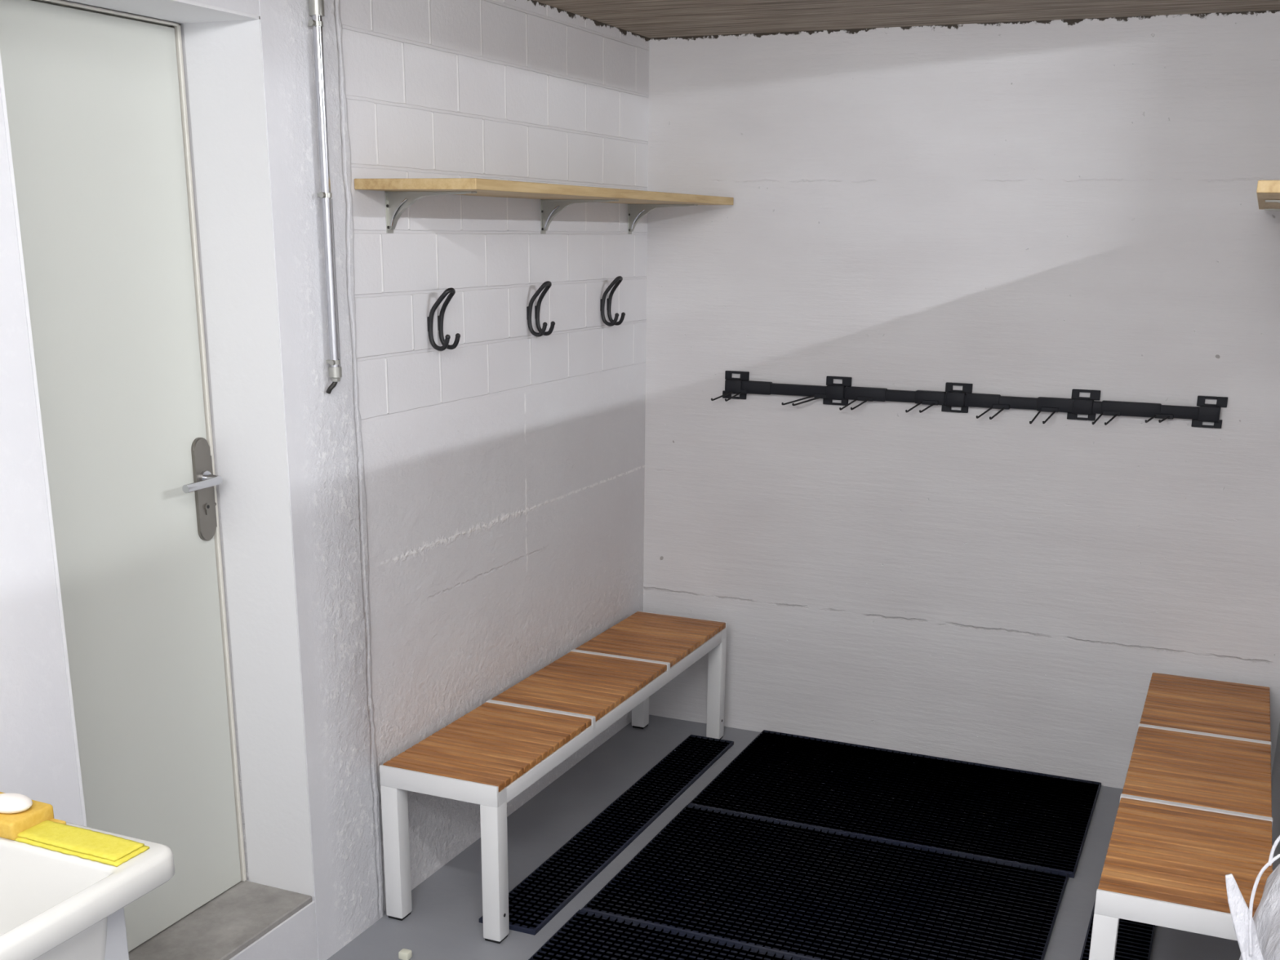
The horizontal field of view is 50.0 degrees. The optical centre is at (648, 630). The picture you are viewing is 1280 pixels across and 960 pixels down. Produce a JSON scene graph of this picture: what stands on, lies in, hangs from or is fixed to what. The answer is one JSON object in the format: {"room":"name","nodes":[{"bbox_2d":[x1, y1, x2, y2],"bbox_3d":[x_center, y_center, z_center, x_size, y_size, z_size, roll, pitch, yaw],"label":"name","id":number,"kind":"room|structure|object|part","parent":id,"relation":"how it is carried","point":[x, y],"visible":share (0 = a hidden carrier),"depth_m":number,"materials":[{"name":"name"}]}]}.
{"room":"changing room","nodes":[
{"label":"changing room","id":0,"kind":"room"},
{"bbox_2d":[62,0,649,911],"bbox_3d":[-1.261,-0.192,2.733,0.400,2.450,5.400,8,18,22],"label":"wall","id":1,"kind":"structure","parent":0,"point":[504,467],"depth_m":3.98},
{"bbox_2d":[0,0,246,951],"bbox_3d":[-1.173,-0.233,2.904,0.115,2.039,0.794,8,18,22],"label":"door","id":2,"kind":"structure","parent":1,"relation":"in","point":[95,97],"depth_m":2.98,"materials":[{"name":"white paint"}]},
{"bbox_3d":[-1.030,-0.340,3.148,0.061,0.034,0.139,8,18,22],"label":"handle lever","id":3,"kind":"part","parent":2,"relation":"part of","materials":[{"name":"silver metal"}]},
{"bbox_3d":[-1.041,-0.331,3.215,0.009,0.244,0.053,8,18,22],"label":"handle plate","id":4,"kind":"part","parent":2,"relation":"part of","materials":[{"name":"silver metal"}]},
{"bbox_3d":[-1.038,-0.330,3.251,0.027,0.170,0.008,8,18,22],"label":"strike plate","id":5,"kind":"part","parent":2,"relation":"part of","materials":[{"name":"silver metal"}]},
{"bbox_2d":[0,0,315,897],"bbox_3d":[-1.062,-0.236,2.911,0.202,2.049,0.707,8,18,22],"label":"trim","id":6,"kind":"structure","parent":1,"relation":"attached to","point":[224,46],"depth_m":3.15,"materials":[{"name":"white paint"}]},
{"bbox_2d":[0,0,318,959],"bbox_3d":[-1.488,0.099,1.727,0.013,2.450,3.297,8,18,22],"label":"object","id":7,"kind":"structure","parent":1,"relation":"attached to","point":[37,758],"depth_m":2.52,"materials":[{"name":"paint"}]},
{"bbox_2d":[128,880,312,959],"bbox_3d":[-1.099,0.752,3.211,0.248,0.023,0.693,8,18,22],"label":"sill","id":8,"kind":"structure","parent":1,"relation":"attached to","point":[220,929],"depth_m":3.32,"materials":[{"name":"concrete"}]},
{"bbox_2d":[258,0,384,959],"bbox_3d":[-0.773,-0.358,3.322,0.014,2.450,0.317,8,18,22],"label":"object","id":9,"kind":"structure","parent":1,"relation":"attached to","point":[325,446],"depth_m":3.30,"materials":[{"name":"paint"}]},
{"bbox_2d":[307,0,342,394],"bbox_3d":[-0.738,-1.047,3.117,0.038,1.010,0.053,8,18,22],"label":"pipe","id":10,"kind":"object","parent":1,"relation":"attached to","point":[316,7],"visible":1,"depth_m":3.12,"materials":[{"name":"silver metal"}]},
{"bbox_3d":[-0.749,-0.578,3.249,0.029,0.035,0.014,-5,17,-20],"label":"drip spout","id":11,"kind":"part","parent":10,"relation":"part of","materials":[{"name":"grey"}]},
{"bbox_2d":[426,287,460,351],"bbox_3d":[-0.545,-0.830,3.656,0.067,0.164,0.066,8,18,22],"label":"coat hook","id":12,"kind":"object","parent":1,"relation":"attached to","point":[451,291],"visible":1,"depth_m":3.65,"materials":[{"name":"black metal"}]},
{"bbox_2d":[526,280,555,337],"bbox_3d":[-0.325,-0.973,4.149,0.067,0.164,0.066,8,18,22],"label":"coat hook","id":13,"kind":"object","parent":1,"relation":"attached to","point":[548,284],"visible":1,"depth_m":4.14,"materials":[{"name":"black metal"}]},
{"bbox_2d":[354,177,733,234],"bbox_3d":[-0.207,-1.219,4.000,0.335,0.125,1.740,8,18,22],"label":"wall shelf","id":14,"kind":"object","parent":1,"relation":"attached to","point":[401,194],"visible":1,"depth_m":3.55,"materials":[{"name":"brown wood"}]},
{"bbox_2d":[600,275,625,326],"bbox_3d":[-0.119,-1.106,4.607,0.067,0.164,0.066,8,18,22],"label":"coat hook","id":15,"kind":"object","parent":1,"relation":"attached to","point":[617,280],"visible":1,"depth_m":4.60,"materials":[{"name":"black metal"}]},
{"bbox_2d":[327,714,1240,959],"bbox_3d":[0.837,1.310,2.225,5.000,0.100,5.600,8,18,22],"label":"floor","id":16,"kind":"structure","parent":0,"point":[442,923],"depth_m":4.05,"materials":[{"name":"grey paint"}]},
{"bbox_2d":[0,822,174,959],"bbox_3d":[-1.132,0.817,2.116,0.518,0.862,0.702,8,18,22],"label":"utility sink","id":17,"kind":"object","parent":16,"relation":"on","point":[55,905],"visible":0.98,"depth_m":2.15,"materials":[{"name":"white ceramic"}]},
{"bbox_2d":[0,791,66,839],"bbox_3d":[-1.063,0.304,2.270,0.183,0.035,0.088,8,18,22],"label":"sponge","id":18,"kind":"object","parent":17,"relation":"on","point":[11,824],"visible":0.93,"depth_m":2.24,"materials":[{"name":"yellow plastic"}]},
{"bbox_2d":[0,792,32,813],"bbox_3d":[-1.049,0.283,2.256,0.080,0.025,0.058,8,18,22],"label":"soap bar","id":19,"kind":"object","parent":18,"relation":"on","point":[10,802],"visible":1,"depth_m":2.24,"materials":[{"name":"white"}]},
{"bbox_2d":[13,820,149,866],"bbox_3d":[-0.912,0.338,2.205,0.224,0.012,0.076,8,18,22],"label":"cleaning cloth","id":20,"kind":"object","parent":17,"relation":"on","point":[94,846],"visible":1,"depth_m":2.19,"materials":[{"name":"yellow fabric"}]},
{"bbox_3d":[-0.954,0.848,2.015,0.016,0.712,0.581,8,18,22],"label":"cabinet door","id":21,"kind":"part","parent":17,"relation":"part of","materials":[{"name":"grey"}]},
{"bbox_2d":[398,948,412,959],"bbox_3d":[-0.630,0.839,3.558,0.028,0.022,0.025,8,18,22],"label":"block","id":22,"kind":"object","parent":16,"relation":"on","point":[404,954],"visible":1,"depth_m":3.55,"materials":[{"name":"beige plastic"}]},
{"bbox_2d":[379,611,727,943],"bbox_3d":[-0.216,0.377,4.392,0.359,0.450,1.708,8,18,22],"label":"bench","id":23,"kind":"object","parent":16,"relation":"on","point":[491,754],"visible":1,"depth_m":3.94,"materials":[{"name":"white"}]},
{"bbox_3d":[-0.683,0.593,3.725,0.052,0.384,0.052,8,18,22],"label":"leg","id":24,"kind":"part","parent":23,"relation":"part of","materials":[{"name":"white metal"}]},
{"bbox_3d":[-0.437,0.315,3.833,0.353,0.021,0.550,8,18,22],"label":"slatted seat","id":25,"kind":"part","parent":23,"relation":"part of","materials":[{"name":"brown wood"}]},
{"bbox_3d":[-0.404,0.629,3.611,0.052,0.384,0.052,8,18,22],"label":"leg","id":26,"kind":"part","parent":23,"relation":"part of","materials":[{"name":"white metal"}]},
{"bbox_3d":[-0.214,0.194,4.338,0.356,0.065,1.708,8,18,22],"label":"frame","id":27,"kind":"part","parent":23,"relation":"part of","materials":[{"name":"white metal"}]},
{"bbox_3d":[-0.209,0.169,4.343,0.353,0.021,0.545,8,18,22],"label":"slatted seat","id":28,"kind":"part","parent":23,"relation":"part of","materials":[{"name":"brown wood"}]},
{"bbox_3d":[-0.029,0.173,5.188,0.052,0.384,0.052,8,18,22],"label":"leg","id":29,"kind":"part","parent":23,"relation":"part of","materials":[{"name":"white metal"}]},
{"bbox_3d":[0.015,0.025,4.844,0.353,0.021,0.530,8,18,22],"label":"slatted seat","id":30,"kind":"part","parent":23,"relation":"part of","materials":[{"name":"brown wood"}]},
{"bbox_3d":[0.250,0.210,5.073,0.052,0.384,0.052,8,18,22],"label":"leg","id":31,"kind":"part","parent":23,"relation":"part of","materials":[{"name":"white metal"}]},
{"bbox_2d":[479,734,733,935],"bbox_3d":[-0.074,0.601,4.410,0.172,0.014,1.571,8,18,22],"label":"floor mat","id":32,"kind":"object","parent":16,"relation":"on","point":[543,894],"visible":0.97,"depth_m":4.27,"materials":[{"name":"black rubber"}]},
{"bbox_2d":[528,909,808,959],"bbox_3d":[0.208,0.950,3.226,1.212,0.016,0.793,8,18,22],"label":"rubber mat","id":33,"kind":"object","parent":16,"relation":"on","point":[586,935],"visible":1,"depth_m":3.62,"materials":[{"name":"black rubber"}]},
{"bbox_2d":[581,804,1068,959],"bbox_3d":[0.526,0.748,3.928,1.211,0.016,0.793,8,18,22],"label":"rubber mat","id":34,"kind":"object","parent":16,"relation":"on","point":[802,891],"visible":1,"depth_m":3.91,"materials":[{"name":"black rubber"}]},
{"bbox_2d":[688,729,1101,878],"bbox_3d":[0.844,0.551,4.618,1.224,0.016,0.768,8,18,22],"label":"rubber mat","id":35,"kind":"object","parent":16,"relation":"on","point":[1036,820],"visible":1,"depth_m":4.58,"materials":[{"name":"black rubber"}]},
{"bbox_2d":[1080,850,1155,959],"bbox_3d":[1.353,0.771,3.889,0.167,0.014,1.540,8,18,22],"label":"rubber mat","id":36,"kind":"object","parent":16,"relation":"on","point":[1135,939],"visible":0.16,"depth_m":3.68,"materials":[{"name":"black rubber"}]},
{"bbox_2d":[1088,671,1272,959],"bbox_3d":[1.476,0.586,3.748,0.359,0.450,1.708,8,18,22],"label":"bench","id":37,"kind":"object","parent":16,"relation":"on","point":[1194,811],"visible":0.9,"depth_m":3.39,"materials":[{"name":"white"}]},
{"bbox_3d":[1.009,0.801,3.081,0.052,0.384,0.052,8,18,22],"label":"leg","id":38,"kind":"part","parent":37,"relation":"part of","materials":[{"name":"white metal"}]},
{"bbox_3d":[1.255,0.524,3.188,0.353,0.021,0.550,8,18,22],"label":"slatted seat","id":39,"kind":"part","parent":37,"relation":"part of","materials":[{"name":"brown wood"}]},
{"bbox_3d":[1.483,0.378,3.699,0.353,0.021,0.545,8,18,22],"label":"slatted seat","id":40,"kind":"part","parent":37,"relation":"part of","materials":[{"name":"brown wood"}]},
{"bbox_3d":[1.707,0.234,4.200,0.353,0.021,0.530,8,18,22],"label":"slatted seat","id":41,"kind":"part","parent":37,"relation":"part of","materials":[{"name":"brown wood"}]},
{"bbox_2d":[1225,835,1279,959],"bbox_3d":[1.241,0.724,2.333,0.490,0.974,0.593,12,20,35],"label":"plastic bag","id":42,"kind":"object","parent":16,"relation":"on","point":[1258,936],"visible":1,"depth_m":2.15,"materials":[{"name":"white plastic"}]},
{"bbox_3d":[0.960,0.400,2.102,0.067,0.230,0.005,8,18,22],"label":"tie cord","id":43,"kind":"part","parent":42,"relation":"part of","materials":[{"name":"white plastic"}]},
{"bbox_2d":[533,0,1279,38],"bbox_3d":[0.869,-1.330,1.454,5.000,0.500,5.600,8,18,22],"label":"ceiling","id":44,"kind":"structure","parent":0,"point":[651,19],"depth_m":4.07,"materials":[{"name":"wood"}]},
{"bbox_2d":[643,9,1279,788],"bbox_3d":[2.082,-0.810,4.186,4.700,2.900,0.120,8,18,22],"label":"wall","id":45,"kind":"structure","parent":0,"point":[1055,207],"depth_m":4.58,"materials":[{"name":"paint"}]},
{"bbox_2d":[711,370,1227,428],"bbox_3d":[1.009,-0.762,4.556,1.679,0.110,0.096,8,18,22],"label":"hook rail","id":46,"kind":"object","parent":45,"relation":"attached to","point":[1076,405],"visible":1,"depth_m":4.54,"materials":[{"name":"black metal"}]},
{"bbox_2d":[1271,722,1279,871],"bbox_3d":[1.208,-0.083,1.660,0.470,2.900,5.400,8,18,22],"label":"wall","id":47,"kind":"structure","parent":0,"point":[1275,779],"depth_m":4.12,"materials":[{"name":"white"}]},
{"bbox_2d":[1256,180,1279,211],"bbox_3d":[1.568,-0.964,3.228,0.261,0.122,1.700,8,18,22],"label":"wall shelf","id":48,"kind":"object","parent":47,"relation":"attached to","point":[1268,192],"visible":1,"depth_m":2.66,"materials":[{"name":"brown wood"}]}
]}

